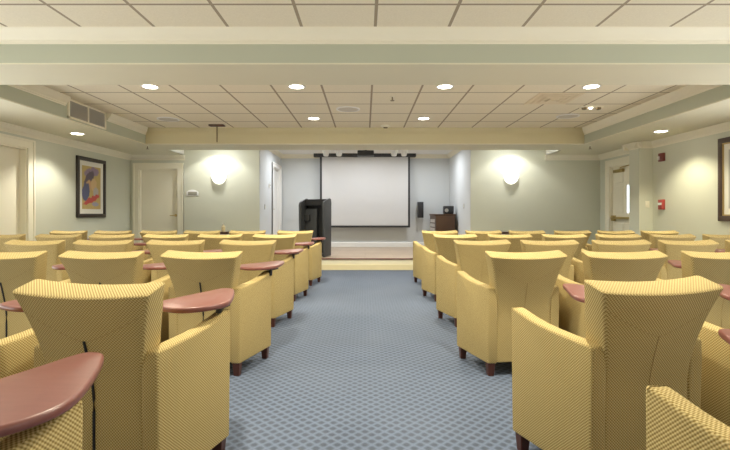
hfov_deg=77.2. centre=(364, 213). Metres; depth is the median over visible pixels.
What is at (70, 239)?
armchair
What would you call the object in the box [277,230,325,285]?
armchair
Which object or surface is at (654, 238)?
armchair
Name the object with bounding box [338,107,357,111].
speaker grille
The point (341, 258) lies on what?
floor
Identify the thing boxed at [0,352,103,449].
armchair
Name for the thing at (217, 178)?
wall sconce
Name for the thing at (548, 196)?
wall
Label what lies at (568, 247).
armchair
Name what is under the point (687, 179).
wall
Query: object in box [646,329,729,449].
armchair
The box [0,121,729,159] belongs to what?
trim
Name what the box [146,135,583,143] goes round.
trim
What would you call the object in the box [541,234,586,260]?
armchair
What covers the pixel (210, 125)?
bracket
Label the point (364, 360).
floor
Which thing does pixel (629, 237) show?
armchair
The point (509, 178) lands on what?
wall sconce
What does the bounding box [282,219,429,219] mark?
trim
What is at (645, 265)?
armchair
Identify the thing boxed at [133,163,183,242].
door
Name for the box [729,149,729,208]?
art print
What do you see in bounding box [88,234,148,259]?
armchair
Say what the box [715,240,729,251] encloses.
armchair
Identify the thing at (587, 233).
armchair
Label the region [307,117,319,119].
recessed light
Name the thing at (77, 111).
air vent
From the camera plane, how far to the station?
7.69 m
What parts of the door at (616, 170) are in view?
panel, glass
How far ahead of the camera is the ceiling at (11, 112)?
4.25 m
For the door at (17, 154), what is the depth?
6.73 m
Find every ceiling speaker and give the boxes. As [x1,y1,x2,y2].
[157,117,179,121]
[336,106,359,111]
[556,114,579,118]
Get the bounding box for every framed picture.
[76,155,105,217]
[718,137,729,220]
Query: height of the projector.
0.280 m
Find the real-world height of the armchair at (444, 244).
0.849 m
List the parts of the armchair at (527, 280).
leg, armrest, leg, backrest, armrest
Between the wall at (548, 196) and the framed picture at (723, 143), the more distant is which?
the wall at (548, 196)
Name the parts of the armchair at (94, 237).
backrest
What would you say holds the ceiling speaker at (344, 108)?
attached to the ceiling at (196, 106)
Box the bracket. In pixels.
[208,124,224,141]
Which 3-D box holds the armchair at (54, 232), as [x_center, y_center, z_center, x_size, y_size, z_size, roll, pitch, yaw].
[-4.504,0.675,7.354,0.652,0.849,0.909,0,0,3]
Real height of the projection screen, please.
1.945 m
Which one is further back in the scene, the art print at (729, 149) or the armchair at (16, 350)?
the art print at (729, 149)
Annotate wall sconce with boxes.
[211,174,226,183]
[503,174,518,183]
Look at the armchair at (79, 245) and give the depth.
4.38 m
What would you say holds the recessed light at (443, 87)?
in the ceiling at (196, 106)
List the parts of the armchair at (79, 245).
backrest, armrest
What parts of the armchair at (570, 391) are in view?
leg, armrest, backrest, armrest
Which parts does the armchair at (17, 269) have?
backrest, armrest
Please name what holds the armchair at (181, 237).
on the floor at (364, 360)
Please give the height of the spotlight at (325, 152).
0.365 m
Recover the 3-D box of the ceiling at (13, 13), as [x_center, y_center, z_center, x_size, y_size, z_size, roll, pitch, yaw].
[0.000,-1.600,1.125,7.940,0.100,5.450,0,0,0]
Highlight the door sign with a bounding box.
[186,190,198,195]
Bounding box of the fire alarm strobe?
[657,153,664,161]
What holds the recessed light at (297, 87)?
in the ceiling at (196, 106)
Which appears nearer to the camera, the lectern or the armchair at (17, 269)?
the armchair at (17, 269)
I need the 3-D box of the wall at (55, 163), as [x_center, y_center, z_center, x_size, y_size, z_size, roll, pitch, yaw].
[-5.100,-0.225,7.610,0.120,2.650,4.620,0,0,0]
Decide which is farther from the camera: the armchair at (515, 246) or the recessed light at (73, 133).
the recessed light at (73, 133)
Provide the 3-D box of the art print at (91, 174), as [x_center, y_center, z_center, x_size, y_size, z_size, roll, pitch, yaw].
[-5.026,-0.480,8.400,0.002,0.780,0.570,0,0,0]
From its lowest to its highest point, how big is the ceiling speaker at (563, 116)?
0.012 m
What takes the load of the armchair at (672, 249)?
on the floor at (364, 360)
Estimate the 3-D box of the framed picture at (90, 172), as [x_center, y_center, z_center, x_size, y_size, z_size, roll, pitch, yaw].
[-5.022,-0.480,8.400,0.035,1.090,0.880,0,0,0]
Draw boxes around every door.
[0,133,35,240]
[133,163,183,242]
[272,162,281,234]
[605,156,628,230]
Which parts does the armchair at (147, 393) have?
armrest, backrest, armrest, leg, hinge post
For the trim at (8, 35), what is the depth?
3.82 m
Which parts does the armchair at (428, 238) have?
armrest, backrest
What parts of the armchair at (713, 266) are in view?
backrest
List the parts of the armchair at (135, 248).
backrest, armrest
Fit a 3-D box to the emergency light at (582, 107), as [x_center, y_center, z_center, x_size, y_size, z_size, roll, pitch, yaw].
[3.270,-1.525,6.600,0.320,0.050,0.100,0,0,0]
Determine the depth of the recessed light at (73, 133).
7.12 m
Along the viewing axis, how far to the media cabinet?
11.05 m
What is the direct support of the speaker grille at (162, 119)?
attached to the ceiling speaker at (169, 119)
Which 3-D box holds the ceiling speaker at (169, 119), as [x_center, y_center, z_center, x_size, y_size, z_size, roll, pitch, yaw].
[-3.210,-1.544,7.460,0.350,0.012,0.348,0,0,0]
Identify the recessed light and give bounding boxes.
[69,132,84,134]
[140,85,159,89]
[288,85,305,89]
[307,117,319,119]
[417,117,429,119]
[436,85,453,89]
[582,85,600,89]
[653,130,668,132]
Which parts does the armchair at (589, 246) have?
armrest, backrest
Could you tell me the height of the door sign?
0.130 m
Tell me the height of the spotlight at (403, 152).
0.365 m
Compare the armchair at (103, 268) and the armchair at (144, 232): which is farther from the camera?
the armchair at (144, 232)
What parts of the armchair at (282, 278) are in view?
backrest, leg, armrest, leg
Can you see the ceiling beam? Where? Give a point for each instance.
(9, 53)
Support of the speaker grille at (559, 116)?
attached to the ceiling speaker at (563, 116)
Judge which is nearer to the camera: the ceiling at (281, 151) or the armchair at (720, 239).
the armchair at (720, 239)
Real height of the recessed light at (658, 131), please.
0.010 m
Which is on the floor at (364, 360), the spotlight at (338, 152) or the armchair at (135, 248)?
the armchair at (135, 248)
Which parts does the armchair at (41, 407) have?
armrest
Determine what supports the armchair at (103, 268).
on the floor at (364, 360)
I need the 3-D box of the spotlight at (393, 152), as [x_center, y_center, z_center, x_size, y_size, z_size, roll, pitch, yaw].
[0.616,-1.407,9.700,0.190,0.365,0.190,0,0,0]
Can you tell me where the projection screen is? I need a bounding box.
[314,153,415,226]
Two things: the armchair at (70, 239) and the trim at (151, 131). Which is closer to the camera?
the armchair at (70, 239)
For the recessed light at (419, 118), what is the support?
in the ceiling at (196, 106)
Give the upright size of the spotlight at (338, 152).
0.365 m
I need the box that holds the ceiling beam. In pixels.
[0,44,729,143]
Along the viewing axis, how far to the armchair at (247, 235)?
6.93 m
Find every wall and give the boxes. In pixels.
[0,131,129,240]
[130,150,599,244]
[259,150,280,234]
[281,158,448,241]
[449,150,470,234]
[600,131,729,240]
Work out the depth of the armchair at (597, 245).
4.39 m
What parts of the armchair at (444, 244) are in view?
armrest, backrest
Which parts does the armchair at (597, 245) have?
armrest, backrest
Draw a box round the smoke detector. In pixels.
[380,125,390,128]
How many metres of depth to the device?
11.20 m
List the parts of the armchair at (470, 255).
leg, armrest, backrest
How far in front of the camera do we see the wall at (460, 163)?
10.70 m
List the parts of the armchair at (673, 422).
armrest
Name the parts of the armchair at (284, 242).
backrest, armrest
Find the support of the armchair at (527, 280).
on the floor at (364, 360)
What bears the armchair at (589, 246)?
on the floor at (364, 360)
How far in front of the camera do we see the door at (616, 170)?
9.19 m
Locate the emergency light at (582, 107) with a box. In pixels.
[579,106,603,109]
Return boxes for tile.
[524,93,584,103]
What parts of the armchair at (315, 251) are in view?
backrest, armrest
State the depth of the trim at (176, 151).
9.56 m
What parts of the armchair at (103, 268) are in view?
backrest, armrest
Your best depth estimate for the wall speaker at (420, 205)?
11.99 m
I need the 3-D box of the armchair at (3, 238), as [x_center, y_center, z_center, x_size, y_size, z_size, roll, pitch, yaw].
[-4.530,0.675,6.116,0.656,0.849,0.913,0,0,3]
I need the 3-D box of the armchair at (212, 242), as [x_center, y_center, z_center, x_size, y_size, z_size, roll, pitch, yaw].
[-1.796,0.675,6.112,0.651,0.849,0.906,0,0,3]
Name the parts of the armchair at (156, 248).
armrest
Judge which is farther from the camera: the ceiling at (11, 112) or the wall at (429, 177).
the wall at (429, 177)
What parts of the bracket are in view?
ceiling plate, rod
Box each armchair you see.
[0,234,25,251]
[0,251,70,338]
[0,300,38,440]
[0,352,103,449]
[4,240,68,281]
[12,279,233,449]
[35,234,81,251]
[49,230,89,239]
[58,250,172,342]
[72,240,153,283]
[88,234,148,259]
[94,230,143,250]
[140,230,176,249]
[143,234,188,258]
[146,240,222,281]
[160,250,283,375]
[183,230,219,240]
[197,234,242,249]
[219,239,303,326]
[229,230,265,240]
[253,234,313,300]
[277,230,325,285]
[413,230,457,281]
[421,234,476,300]
[436,239,510,326]
[456,250,566,375]
[465,230,501,240]
[487,234,532,251]
[509,230,545,240]
[511,276,723,449]
[520,240,578,280]
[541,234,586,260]
[554,230,590,250]
[555,250,667,338]
[571,240,651,283]
[580,234,641,252]
[586,230,634,250]
[640,230,678,250]
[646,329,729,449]
[649,234,695,248]
[649,240,718,279]
[656,251,729,328]
[698,284,729,426]
[702,234,729,248]
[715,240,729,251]
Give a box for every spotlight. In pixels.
[322,150,329,156]
[335,150,342,156]
[390,150,397,156]
[400,150,407,156]
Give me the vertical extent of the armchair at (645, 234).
0.849 m
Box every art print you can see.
[82,165,100,208]
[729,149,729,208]
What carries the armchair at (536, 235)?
on the floor at (364, 360)
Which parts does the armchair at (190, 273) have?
armrest, backrest, leg, armrest, leg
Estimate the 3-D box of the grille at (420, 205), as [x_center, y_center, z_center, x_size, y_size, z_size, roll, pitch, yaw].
[1.464,-0.110,11.997,0.130,0.380,0.006,0,0,0]
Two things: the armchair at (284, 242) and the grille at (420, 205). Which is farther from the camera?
the grille at (420, 205)
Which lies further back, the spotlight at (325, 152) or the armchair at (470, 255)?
the spotlight at (325, 152)
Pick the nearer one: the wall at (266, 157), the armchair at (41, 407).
the armchair at (41, 407)
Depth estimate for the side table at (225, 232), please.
9.34 m
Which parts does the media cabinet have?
equipment panel, door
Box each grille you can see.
[158,118,177,120]
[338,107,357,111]
[418,203,422,216]
[558,115,577,117]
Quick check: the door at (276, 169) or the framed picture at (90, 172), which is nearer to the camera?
the framed picture at (90, 172)
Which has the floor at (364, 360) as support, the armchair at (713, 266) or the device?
the armchair at (713, 266)
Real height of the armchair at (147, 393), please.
0.849 m
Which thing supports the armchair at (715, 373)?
on the floor at (364, 360)
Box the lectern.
[299,198,330,256]
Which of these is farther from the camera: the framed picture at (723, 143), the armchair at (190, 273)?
the framed picture at (723, 143)
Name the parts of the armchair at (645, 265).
armrest, backrest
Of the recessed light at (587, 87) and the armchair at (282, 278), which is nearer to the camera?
the armchair at (282, 278)
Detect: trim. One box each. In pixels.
[0,27,729,134]
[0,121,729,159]
[146,128,583,134]
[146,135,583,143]
[169,150,558,154]
[269,150,460,157]
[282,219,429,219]
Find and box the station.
[658,199,664,209]
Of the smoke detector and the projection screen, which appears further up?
the smoke detector
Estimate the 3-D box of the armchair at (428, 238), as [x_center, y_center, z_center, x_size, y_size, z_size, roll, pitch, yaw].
[1.130,0.675,7.356,0.693,0.849,0.911,0,0,-5]
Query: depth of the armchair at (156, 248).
4.39 m
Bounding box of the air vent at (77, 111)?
[67,99,105,129]
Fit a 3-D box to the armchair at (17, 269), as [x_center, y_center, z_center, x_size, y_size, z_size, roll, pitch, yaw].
[-2.424,0.675,3.476,0.656,0.849,0.913,0,0,3]
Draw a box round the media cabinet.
[429,214,455,230]
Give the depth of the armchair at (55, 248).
4.40 m
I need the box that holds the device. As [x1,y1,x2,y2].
[443,206,453,213]
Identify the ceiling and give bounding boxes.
[0,0,729,26]
[0,63,729,154]
[43,85,686,127]
[278,150,451,153]
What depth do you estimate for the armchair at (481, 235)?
6.93 m
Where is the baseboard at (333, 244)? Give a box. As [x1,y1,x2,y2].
[331,242,423,246]
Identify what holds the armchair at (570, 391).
on the floor at (364, 360)
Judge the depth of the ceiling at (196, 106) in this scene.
6.41 m
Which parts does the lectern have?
panel, drawer, panel, panel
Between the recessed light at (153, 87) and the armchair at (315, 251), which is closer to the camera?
the recessed light at (153, 87)
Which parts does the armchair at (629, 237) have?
backrest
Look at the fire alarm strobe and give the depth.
7.70 m
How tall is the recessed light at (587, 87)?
0.010 m
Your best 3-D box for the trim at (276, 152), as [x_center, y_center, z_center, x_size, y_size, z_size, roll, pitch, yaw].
[0.000,-1.540,11.025,4.520,0.100,2.450,0,0,0]
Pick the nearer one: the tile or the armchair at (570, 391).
the armchair at (570, 391)
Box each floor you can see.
[211,270,541,449]
[322,247,412,269]
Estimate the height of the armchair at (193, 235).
0.849 m
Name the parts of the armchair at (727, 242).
backrest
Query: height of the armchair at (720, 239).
0.849 m
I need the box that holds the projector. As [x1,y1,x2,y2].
[357,150,373,156]

